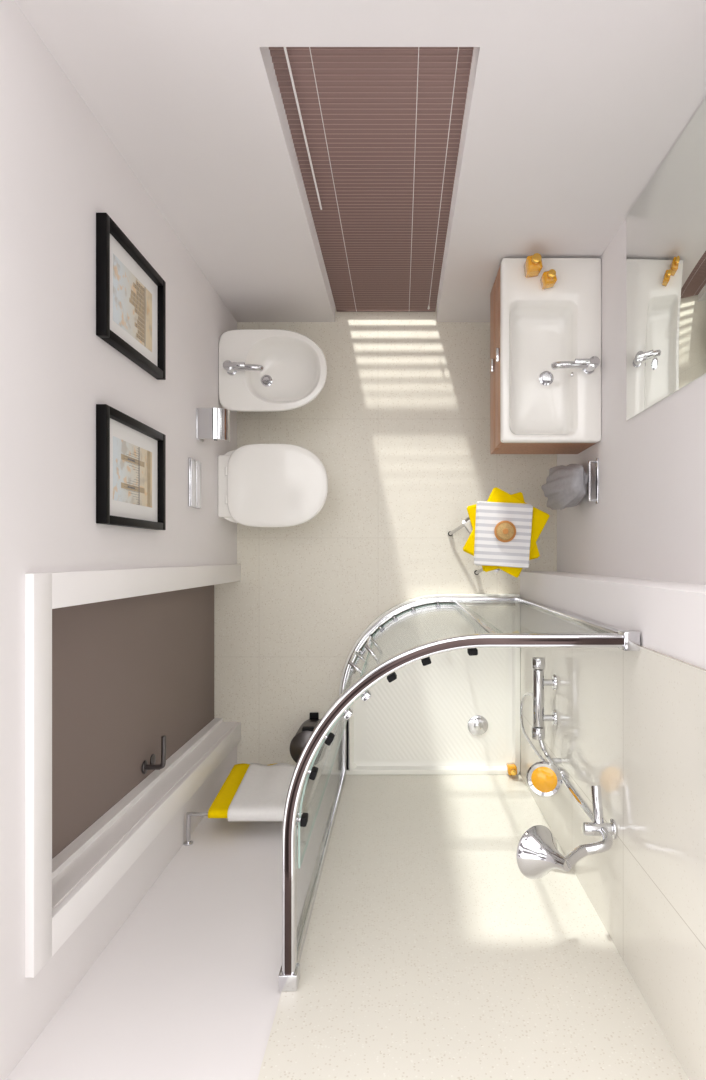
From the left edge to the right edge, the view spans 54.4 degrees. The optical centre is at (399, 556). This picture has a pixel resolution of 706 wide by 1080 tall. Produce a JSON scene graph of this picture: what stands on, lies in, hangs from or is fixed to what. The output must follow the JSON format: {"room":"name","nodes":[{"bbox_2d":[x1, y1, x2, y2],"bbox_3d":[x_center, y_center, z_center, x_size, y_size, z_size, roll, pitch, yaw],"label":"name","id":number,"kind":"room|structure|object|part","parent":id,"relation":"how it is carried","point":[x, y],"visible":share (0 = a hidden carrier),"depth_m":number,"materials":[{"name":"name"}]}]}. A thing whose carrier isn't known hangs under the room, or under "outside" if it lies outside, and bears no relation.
{"room":"bathroom","nodes":[
{"label":"bathroom","id":0,"kind":"room"},
{"bbox_2d":[0,0,236,1079],"bbox_3d":[-1.002,-0.052,2.500,0.195,2.600,2.505,0,90,0],"label":"wall","id":1,"kind":"structure","parent":0,"point":[59,168],"depth_m":1.82,"materials":[{"name":"paint"}]},
{"bbox_2d":[96,213,165,379],"bbox_3d":[-0.889,-0.843,2.292,0.032,0.516,0.365,0,90,0],"label":"framed picture","id":2,"kind":"object","parent":1,"relation":"attached to","point":[130,293],"visible":1,"depth_m":2.24,"materials":[{"name":"black paint"}]},
{"bbox_3d":[-0.889,-0.843,2.047,0.032,0.026,0.365,0,90,0],"label":"rail","id":3,"kind":"part","parent":2,"relation":"part of","materials":[{"name":"black paint"}]},
{"bbox_2d":[113,254,151,351],"bbox_3d":[-0.894,-0.843,2.300,0.001,0.335,0.209,0,90,0],"label":"print","id":4,"kind":"object","parent":2,"relation":"attached to","point":[132,297],"depth_m":2.28},
{"bbox_3d":[-0.889,-0.843,2.537,0.032,0.026,0.365,0,90,0],"label":"rail","id":5,"kind":"part","parent":2,"relation":"part of","materials":[{"name":"black paint"}]},
{"bbox_2d":[96,404,165,529],"bbox_3d":[-0.889,-0.278,2.292,0.032,0.516,0.355,0,90,0],"label":"framed picture","id":6,"kind":"object","parent":1,"relation":"attached to","point":[130,454],"visible":1,"depth_m":2.24,"materials":[{"name":"black paint"}]},
{"bbox_3d":[-0.889,-0.278,2.047,0.032,0.026,0.355,0,90,0],"label":"rail","id":7,"kind":"part","parent":6,"relation":"part of","materials":[{"name":"black paint"}]},
{"bbox_2d":[113,436,151,507],"bbox_3d":[-0.894,-0.278,2.300,0.001,0.335,0.199,0,90,0],"label":"print","id":8,"kind":"object","parent":6,"relation":"attached to","point":[132,459],"depth_m":2.28},
{"bbox_3d":[-0.889,-0.278,2.537,0.032,0.026,0.355,0,90,0],"label":"rail","id":9,"kind":"part","parent":6,"relation":"part of","materials":[{"name":"black paint"}]},
{"bbox_2d":[25,564,240,977],"bbox_3d":[-0.957,0.527,2.725,0.147,2.150,0.975,0,90,0],"label":"door frame","id":10,"kind":"structure","parent":1,"relation":"attached to","point":[38,586],"depth_m":1.88,"materials":[{"name":"white paint"}]},
{"bbox_2d":[52,718,222,879],"bbox_3d":[-1.008,0.905,2.772,0.045,2.055,0.020,0,90,0],"label":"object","id":11,"kind":"object","parent":1,"relation":"attached to","point":[75,848],"visible":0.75,"depth_m":2.45,"materials":[{"name":"white paint"}]},
{"bbox_2d":[188,457,200,508],"bbox_3d":[-0.897,-0.320,2.990,0.016,0.150,0.210,0,90,0],"label":"flush plate","id":12,"kind":"object","parent":1,"relation":"attached to","point":[194,467],"visible":1,"depth_m":2.96,"materials":[{"name":"silver metal"}]},
{"bbox_2d":[196,408,229,441],"bbox_3d":[-0.838,-0.594,3.092,0.135,0.120,0.137,0,90,0],"label":"toilet paper holder","id":13,"kind":"object","parent":1,"relation":"attached to","point":[211,423],"visible":1,"depth_m":3.04,"materials":[{"name":"silver metal"}]},
{"bbox_3d":[-0.902,-0.594,3.081,0.006,0.098,0.137,0,90,0],"label":"plate","id":14,"kind":"part","parent":13,"relation":"part of","materials":[{"name":"silver metal"}]},
{"bbox_2d":[218,444,327,526],"bbox_3d":[-0.630,-0.352,3.541,0.550,0.379,0.412,0,90,0],"label":"wall-hung toilet","id":15,"kind":"object","parent":1,"relation":"attached to","point":[260,485],"visible":1,"depth_m":3.35,"materials":[{"name":"ceramic"}]},
{"bbox_3d":[-0.636,-0.352,3.567,0.537,0.325,0.380,0,90,0],"label":"bowl","id":16,"kind":"part","parent":15,"relation":"part of","materials":[{"name":"ceramic"}]},
{"bbox_2d":[6,773,339,1079],"bbox_3d":[-0.040,1.275,2.500,2.120,2.600,0.150,0,90,0],"label":"wall","id":17,"kind":"structure","parent":0,"point":[186,988],"depth_m":1.97,"materials":[{"name":"paint"}]},
{"bbox_2d":[183,763,309,845],"bbox_3d":[-0.647,1.107,3.117,0.515,0.567,0.186,0,90,0],"label":"towel bar","id":18,"kind":"object","parent":17,"relation":"attached to","point":[252,791],"visible":0.87,"depth_m":2.98,"materials":[{"name":"white fabric"}]},
{"bbox_3d":[-0.885,1.137,2.860,0.018,0.018,0.125,0,90,0],"label":"post","id":19,"kind":"part","parent":18,"relation":"part of","materials":[{"name":"silver metal"}]},
{"bbox_2d":[208,763,277,817],"bbox_3d":[-0.646,1.064,3.123,0.354,0.555,0.075,0,90,0],"label":"bath towel","id":20,"kind":"object","parent":18,"relation":"hanging from","point":[250,790],"depth_m":3.00,"materials":[{"name":"white fabric"}]},
{"bbox_2d":[227,763,309,820],"bbox_3d":[-0.588,1.063,3.102,0.296,0.537,0.098,0,90,0],"label":"bath towel","id":21,"kind":"object","parent":18,"relation":"hanging from","point":[260,792],"depth_m":3.01,"materials":[{"name":"white fabric"}]},
{"bbox_3d":[-0.410,1.137,2.860,0.018,0.018,0.125,0,90,0],"label":"post","id":22,"kind":"part","parent":18,"relation":"part of","materials":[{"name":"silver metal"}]},
{"bbox_2d":[258,773,688,1079],"bbox_3d":[0.167,1.196,2.500,0.984,2.600,0.008,0,90,0],"label":"wall tiles","id":23,"kind":"structure","parent":17,"relation":"attached to","point":[428,953],"depth_m":2.01,"materials":[{"name":"beige tile"}]},
{"bbox_2d":[14,0,705,321],"bbox_3d":[-0.040,-1.403,2.500,2.120,2.600,0.195,0,90,0],"label":"wall","id":24,"kind":"structure","parent":0,"point":[573,108],"depth_m":2.02,"materials":[{"name":"paint"}]},
{"bbox_2d":[269,47,473,312],"bbox_3d":[-0.077,-1.366,2.776,0.555,2.041,0.048,0,90,0],"label":"blind","id":25,"kind":"object","parent":24,"relation":"attached to","point":[375,131],"visible":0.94,"depth_m":2.32,"materials":[{"name":"brown plastic"}]},
{"bbox_3d":[-0.240,-1.354,2.790,0.002,2.000,0.002,0,90,0],"label":"ladder cord","id":26,"kind":"part","parent":25,"relation":"part of","materials":[{"name":"fabric"}]},
{"bbox_3d":[-0.077,-1.372,3.790,0.549,0.012,0.024,0,90,0],"label":"rail","id":27,"kind":"part","parent":25,"relation":"part of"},
{"bbox_3d":[0.050,-1.354,2.790,0.002,2.000,0.002,0,90,0],"label":"ladder cord","id":28,"kind":"part","parent":25,"relation":"part of","materials":[{"name":"white fabric"}]},
{"bbox_3d":[0.155,-1.348,2.735,0.002,1.890,0.002,0,90,0],"label":"pull cord","id":29,"kind":"part","parent":25,"relation":"part of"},
{"bbox_2d":[214,304,556,772],"bbox_3d":[-0.060,-0.075,3.830,2.120,0.060,2.850,0,90,0],"label":"floor","id":30,"kind":"structure","parent":0,"point":[398,426],"depth_m":3.80,"materials":[{"name":"tile"}]},
{"bbox_2d":[218,329,326,411],"bbox_3d":[-0.634,-0.930,3.565,0.542,0.330,0.410,0,90,0],"label":"bidet","id":31,"kind":"object","parent":30,"relation":"on","point":[294,373],"visible":0.98,"depth_m":3.41,"materials":[{"name":"ceramic"}]},
{"bbox_2d":[223,360,262,374],"bbox_3d":[-0.767,-0.930,3.351,0.190,0.097,0.054,0,90,0],"label":"faucet","id":32,"kind":"object","parent":31,"relation":"on","point":[231,368],"depth_m":3.34,"materials":[{"name":"silver metal"}]},
{"bbox_2d":[290,712,327,765],"bbox_3d":[-0.475,0.969,3.644,0.186,0.312,0.218,0,90,0],"label":"pedal bin","id":33,"kind":"object","parent":30,"relation":"on","point":[297,744],"visible":0.64,"depth_m":3.51,"materials":[{"name":"metal"}]},
{"bbox_3d":[-0.475,0.985,3.506,0.186,0.037,0.186,0,90,0],"label":"lid","id":34,"kind":"part","parent":33,"relation":"part of","materials":[{"name":"metal"}]},
{"bbox_2d":[339,594,519,774],"bbox_3d":[0.162,0.699,3.770,0.994,0.060,0.987,0,90,0],"label":"shower tray","id":35,"kind":"object","parent":30,"relation":"on","point":[458,713],"visible":0.87,"depth_m":3.77,"materials":[{"name":"ceramic"}]},
{"bbox_2d":[278,597,639,990],"bbox_3d":[0.012,0.548,2.807,1.396,1.866,0.496,-45,90,0],"label":"shower enclosure","id":36,"kind":"object","parent":35,"relation":"on","point":[293,938],"visible":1,"depth_m":1.90,"materials":[{"name":"silver metal"}]},
{"bbox_3d":[-0.237,0.638,2.823,0.062,1.770,0.496,18,90,0],"label":"sliding glass","id":37,"kind":"part","parent":36,"relation":"part of","materials":[{"name":"clear glass"}]},
{"bbox_3d":[-0.178,0.423,2.800,0.050,0.314,0.014,41,90,0],"label":"pull handle","id":38,"kind":"part","parent":36,"relation":"part of","materials":[{"name":"silver metal"}]},
{"bbox_3d":[-0.117,0.362,2.800,0.014,0.314,0.050,-41,90,0],"label":"pull handle","id":39,"kind":"part","parent":36,"relation":"part of","materials":[{"name":"silver metal"}]},
{"bbox_3d":[0.011,0.547,3.727,1.367,0.025,0.471,-45,90,0],"label":"rail","id":40,"kind":"part","parent":36,"relation":"part of","materials":[{"name":"silver metal"}]},
{"bbox_3d":[0.098,0.303,2.823,0.496,1.770,0.062,-18,90,0],"label":"sliding glass","id":41,"kind":"part","parent":36,"relation":"part of","materials":[{"name":"clear glass"}]},
{"bbox_2d":[506,763,516,775],"bbox_3d":[0.605,1.148,3.688,0.048,0.104,0.049,-5,90,0],"label":"soap bottle","id":42,"kind":"object","parent":35,"relation":"on","point":[511,768],"visible":1,"depth_m":3.67,"materials":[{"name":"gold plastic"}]},
{"bbox_2d":[448,493,540,574],"bbox_3d":[0.503,-0.124,3.585,0.391,0.430,0.316,-34,90,0],"label":"folding stool","id":43,"kind":"object","parent":30,"relation":"on","point":[466,523],"visible":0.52,"depth_m":3.41,"materials":[{"name":"silver metal"}]},
{"bbox_3d":[0.409,-0.217,3.589,0.333,0.398,0.018,-34,90,0],"label":"leg frame","id":44,"kind":"part","parent":43,"relation":"part of","materials":[{"name":"silver metal"}]},
{"bbox_2d":[463,487,549,577],"bbox_3d":[0.509,-0.122,3.344,0.401,0.052,0.417,10,90,0],"label":"towels","id":45,"kind":"object","parent":43,"relation":"on","point":[539,518],"visible":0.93,"depth_m":3.32,"materials":[{"name":"fabric"}]},
{"bbox_2d":[474,501,532,567],"bbox_3d":[0.497,-0.108,3.296,0.269,0.042,0.312,3,90,0],"label":"striped towel","id":46,"kind":"object","parent":45,"relation":"on","point":[488,550],"visible":1,"depth_m":3.27,"materials":[{"name":"white fabric"}]},
{"bbox_2d":[494,521,515,541],"bbox_3d":[0.502,-0.122,3.263,0.104,0.024,0.104,0,90,0],"label":"bath brush","id":47,"kind":"object","parent":46,"relation":"on","point":[504,531],"visible":1,"depth_m":3.26,"materials":[{"name":"brown wood"}]},
{"bbox_2d":[531,767,556,792],"bbox_3d":[0.535,0.825,2.536,0.093,0.034,0.098,0,90,0],"label":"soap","id":48,"kind":"object","parent":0,"point":[544,779],"depth_m":2.53,"materials":[{"name":"orange"}]},
{"bbox_2d":[520,571,705,668],"bbox_3d":[0.769,0.640,2.500,0.205,2.600,1.120,0,90,0],"label":"wall","id":49,"kind":"structure","parent":0,"point":[669,618],"depth_m":1.95,"materials":[{"name":"paint"}]},
{"bbox_2d":[546,755,607,835],"bbox_3d":[0.618,0.835,2.440,0.024,0.800,0.024,0,90,0],"label":"riser","id":50,"kind":"object","parent":49,"relation":"attached to","point":[567,783],"visible":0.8,"depth_m":2.35,"materials":[{"name":"silver metal"}]},
{"bbox_2d":[532,657,544,739],"bbox_3d":[0.585,0.597,2.890,0.056,0.056,0.343,0,90,0],"label":"mixer","id":51,"kind":"object","parent":50,"relation":"attached to","point":[538,675],"depth_m":2.87,"materials":[{"name":"silver metal"}]},
{"bbox_2d":[520,692,543,759],"bbox_3d":[0.581,0.714,3.015,0.024,0.530,0.232,4,90,0],"label":"hose","id":52,"kind":"object","parent":51,"relation":"attached to","point":[538,754],"visible":0.84,"depth_m":3.12,"materials":[{"name":"silver metal"}]},
{"bbox_3d":[0.585,0.743,2.890,0.056,0.056,0.050,0,90,0],"label":"handle","id":53,"kind":"part","parent":51,"relation":"part of","materials":[{"name":"silver metal"}]},
{"bbox_3d":[0.585,0.449,2.890,0.056,0.056,0.047,0,90,0],"label":"handle","id":54,"kind":"part","parent":51,"relation":"part of","materials":[{"name":"silver metal"}]},
{"bbox_2d":[543,679,552,685],"bbox_3d":[0.622,0.530,2.890,0.074,0.028,0.028,0,90,0],"label":"pipe union","id":55,"kind":"object","parent":51,"relation":"attached to","point":[547,682],"visible":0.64,"depth_m":2.88,"materials":[{"name":"silver metal"}]},
{"bbox_2d":[551,674,557,690],"bbox_3d":[0.652,0.530,2.890,0.014,0.068,0.068,0,90,0],"label":"escutcheon","id":56,"kind":"object","parent":55,"relation":"attached to","point":[554,677],"visible":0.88,"depth_m":2.87,"materials":[{"name":"silver metal"}]},
{"bbox_2d":[543,715,552,720],"bbox_3d":[0.622,0.680,2.890,0.074,0.028,0.028,0,90,0],"label":"pipe union","id":57,"kind":"object","parent":51,"relation":"attached to","point":[546,717],"visible":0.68,"depth_m":2.88,"materials":[{"name":"silver metal"}]},
{"bbox_2d":[551,710,557,725],"bbox_3d":[0.652,0.680,2.890,0.014,0.068,0.068,0,90,0],"label":"escutcheon","id":58,"kind":"object","parent":57,"relation":"attached to","point":[554,713],"visible":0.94,"depth_m":2.87,"materials":[{"name":"silver metal"}]},
{"bbox_2d":[538,739,549,756],"bbox_3d":[0.602,0.793,2.849,0.053,0.079,0.104,0,90,0],"label":"riser feed","id":59,"kind":"object","parent":50,"relation":"attached to","point":[541,742],"depth_m":2.85,"materials":[{"name":"silver metal"}]},
{"bbox_2d":[552,758,561,763],"bbox_3d":[0.638,0.835,2.800,0.041,0.024,0.024,0,90,0],"label":"bracket","id":60,"kind":"object","parent":50,"relation":"attached to","point":[558,760],"depth_m":2.79,"materials":[{"name":"silver metal"}]},
{"bbox_2d":[557,767,568,782],"bbox_3d":[0.618,0.835,2.620,0.048,0.060,0.048,0,90,0],"label":"slider","id":61,"kind":"object","parent":50,"relation":"attached to","point":[562,770],"visible":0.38,"depth_m":2.59,"materials":[{"name":"silver metal"}]},
{"bbox_3d":[0.595,0.828,2.613,0.056,0.045,0.045,0,90,0],"label":"holder","id":62,"kind":"object","parent":61,"relation":"attached to","visible":0},
{"bbox_2d":[527,761,562,796],"bbox_3d":[0.536,0.825,2.546,0.125,0.068,0.132,0,90,0],"label":"soap dish","id":63,"kind":"object","parent":62,"relation":"attached to","point":[534,766],"visible":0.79,"depth_m":2.53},
{"bbox_2d":[582,822,607,835],"bbox_3d":[0.598,0.835,2.100,0.070,0.040,0.040,0,90,0],"label":"diverter","id":64,"kind":"object","parent":50,"relation":"attached to","point":[588,828],"depth_m":2.09,"materials":[{"name":"silver metal"}]},
{"bbox_2d":[579,832,612,854],"bbox_3d":[0.579,0.846,2.010,0.110,0.064,0.032,-14,90,0],"label":"shower arm","id":65,"kind":"object","parent":50,"relation":"attached to","point":[606,843],"visible":0.93,"depth_m":1.99},
{"bbox_2d":[516,825,570,878],"bbox_3d":[0.412,0.889,2.021,0.142,0.164,0.149,26,90,0],"label":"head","id":66,"kind":"object","parent":65,"relation":"attached to","point":[537,854],"visible":0.99,"depth_m":2.01},
{"bbox_2d":[565,845,587,868],"bbox_3d":[0.504,0.867,1.976,0.082,0.070,0.053,0,90,0],"label":"shower arm","id":67,"kind":"object","parent":65,"relation":"attached to","point":[579,852],"depth_m":1.97},
{"bbox_3d":[0.579,0.846,2.010,0.110,0.064,0.032,-14,90,0],"label":"arm","id":68,"kind":"part","parent":65,"relation":"part of","materials":[{"name":"silver metal"}]},
{"bbox_2d":[591,785,603,823],"bbox_3d":[0.613,0.780,2.120,0.030,0.067,0.137,0,90,0],"label":"diverter handle","id":69,"kind":"object","parent":50,"relation":"attached to","point":[598,817],"visible":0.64,"depth_m":2.11,"materials":[{"name":"silver metal"}]},
{"bbox_3d":[0.613,0.780,2.120,0.030,0.067,0.137,0,90,0],"label":"handle","id":70,"kind":"part","parent":69,"relation":"part of","materials":[{"name":"silver metal"}]},
{"bbox_2d":[606,823,612,834],"bbox_3d":[0.638,0.835,2.100,0.041,0.036,0.036,0,90,0],"label":"bracket","id":71,"kind":"object","parent":50,"relation":"attached to","point":[609,825],"depth_m":2.09,"materials":[{"name":"silver metal"}]},
{"bbox_2d":[520,604,705,1079],"bbox_3d":[0.663,0.723,2.500,0.008,2.600,0.955,0,90,0],"label":"wall tiles","id":72,"kind":"structure","parent":49,"relation":"attached to","point":[631,725],"depth_m":1.87,"materials":[{"name":"beige tile"}]},
{"bbox_2d":[609,819,616,839],"bbox_3d":[0.654,0.835,2.100,0.010,0.060,0.060,0,90,0],"label":"flange","id":73,"kind":"object","parent":72,"relation":"attached to","point":[612,821],"depth_m":2.08,"materials":[{"name":"silver metal"}]},
{"bbox_2d":[557,220,705,584],"bbox_3d":[0.946,0.022,2.500,0.148,2.600,2.655,0,90,0],"label":"wall","id":74,"kind":"structure","parent":0,"point":[648,521],"depth_m":2.56,"materials":[{"name":"paint"}]},
{"bbox_2d":[490,258,600,453],"bbox_3d":[0.648,-0.896,3.150,0.444,0.400,0.792,0,90,0],"label":"vanity","id":75,"kind":"object","parent":74,"relation":"attached to","point":[536,408],"visible":1,"depth_m":3.02,"materials":[{"name":"ceramic"}]},
{"bbox_3d":[0.434,-0.895,3.195,0.017,0.010,0.060,0,90,0],"label":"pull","id":76,"kind":"part","parent":75,"relation":"part of","materials":[{"name":"silver metal"}]},
{"bbox_3d":[0.452,-0.897,3.264,0.019,0.172,0.786,0,90,0],"label":"drawer","id":77,"kind":"part","parent":75,"relation":"part of","materials":[{"name":"brown wood"}]},
{"bbox_3d":[0.434,-0.895,3.030,0.017,0.010,0.060,0,90,0],"label":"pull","id":78,"kind":"part","parent":75,"relation":"part of","materials":[{"name":"silver metal"}]},
{"bbox_3d":[0.452,-0.897,3.087,0.019,0.169,0.786,0,90,0],"label":"drawer","id":79,"kind":"part","parent":75,"relation":"part of","materials":[{"name":"brown wood"}]},
{"bbox_2d":[524,253,542,277],"bbox_3d":[0.565,-1.235,2.885,0.060,0.130,0.061,-8,90,0],"label":"soap bottle","id":80,"kind":"object","parent":75,"relation":"on","point":[533,265],"visible":1,"depth_m":2.86,"materials":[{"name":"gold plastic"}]},
{"bbox_2d":[540,269,556,289],"bbox_3d":[0.632,-1.180,2.894,0.051,0.110,0.052,-14,90,0],"label":"soap bottle","id":81,"kind":"object","parent":75,"relation":"on","point":[548,279],"visible":1,"depth_m":2.87,"materials":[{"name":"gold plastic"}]},
{"bbox_2d":[551,356,599,373],"bbox_3d":[0.741,-0.815,2.897,0.196,0.107,0.054,0,90,0],"label":"faucet","id":82,"kind":"object","parent":75,"relation":"on","point":[588,366],"visible":1,"depth_m":2.88,"materials":[{"name":"silver metal"}]},
{"bbox_3d":[0.728,-0.815,2.905,0.170,0.044,0.031,0,90,0],"label":"spout","id":83,"kind":"part","parent":82,"relation":"part of","materials":[{"name":"silver metal"}]},
{"bbox_3d":[0.779,-0.815,2.848,0.105,0.010,0.022,0,90,0],"label":"lever","id":84,"kind":"part","parent":82,"relation":"part of","materials":[{"name":"silver metal"}]},
{"bbox_2d":[541,458,598,509],"bbox_3d":[0.787,-0.333,3.210,0.169,0.440,0.212,0,90,0],"label":"towel","id":85,"kind":"object","parent":74,"relation":"attached to","point":[565,486],"visible":1,"depth_m":3.10,"materials":[{"name":"grey fabric"}]},
{"bbox_3d":[0.850,-0.335,3.010,0.044,0.014,0.184,0,90,0],"label":"rail","id":86,"kind":"part","parent":85,"relation":"part of","materials":[{"name":"silver metal"}]},
{"bbox_2d":[626,98,705,420],"bbox_3d":[0.868,-0.910,2.156,0.008,0.913,0.780,0,90,0],"label":"mirror","id":87,"kind":"object","parent":74,"relation":"attached to","point":[666,225],"visible":1,"depth_m":2.20,"materials":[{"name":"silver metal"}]},
{"bbox_3d":[-0.968,0.128,2.765,0.125,2.070,0.015,0,90,0],"label":"door frame","id":88,"kind":"structure","parent":0,"visible":0},
{"bbox_2d":[52,585,213,858],"bbox_3d":[-1.050,0.525,2.763,0.040,2.065,0.810,0,90,0],"label":"leaf","id":89,"kind":"object","parent":88,"relation":"attached to","point":[130,673],"visible":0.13,"depth_m":2.50,"materials":[{"name":"brown wood"}]},
{"bbox_2d":[142,760,147,773],"bbox_3d":[-1.026,0.845,2.750,0.009,0.052,0.052,0,90,0],"label":"rosette","id":90,"kind":"object","parent":89,"relation":"attached to","point":[145,762],"visible":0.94,"depth_m":2.73,"materials":[{"name":"metal"}]},
{"bbox_2d":[145,765,159,769],"bbox_3d":[-0.994,0.845,2.750,0.057,0.020,0.020,0,90,0],"label":"spindle","id":91,"kind":"object","parent":90,"relation":"attached to","point":[147,767],"visible":1,"depth_m":2.74,"materials":[{"name":"metal"}]},
{"bbox_2d":[158,735,165,768],"bbox_3d":[-0.963,0.787,2.750,0.044,0.018,0.134,0,90,0],"label":"lever","id":92,"kind":"object","parent":91,"relation":"attached to","point":[163,738],"visible":1,"depth_m":2.74,"materials":[{"name":"metal"}]},
{"bbox_2d":[150,754,155,764],"bbox_3d":[-1.026,0.845,2.840,0.008,0.052,0.052,0,90,0],"label":"rosette","id":93,"kind":"object","parent":89,"relation":"attached to","point":[153,757],"visible":0.81,"depth_m":2.84,"materials":[{"name":"metal"}]}
]}

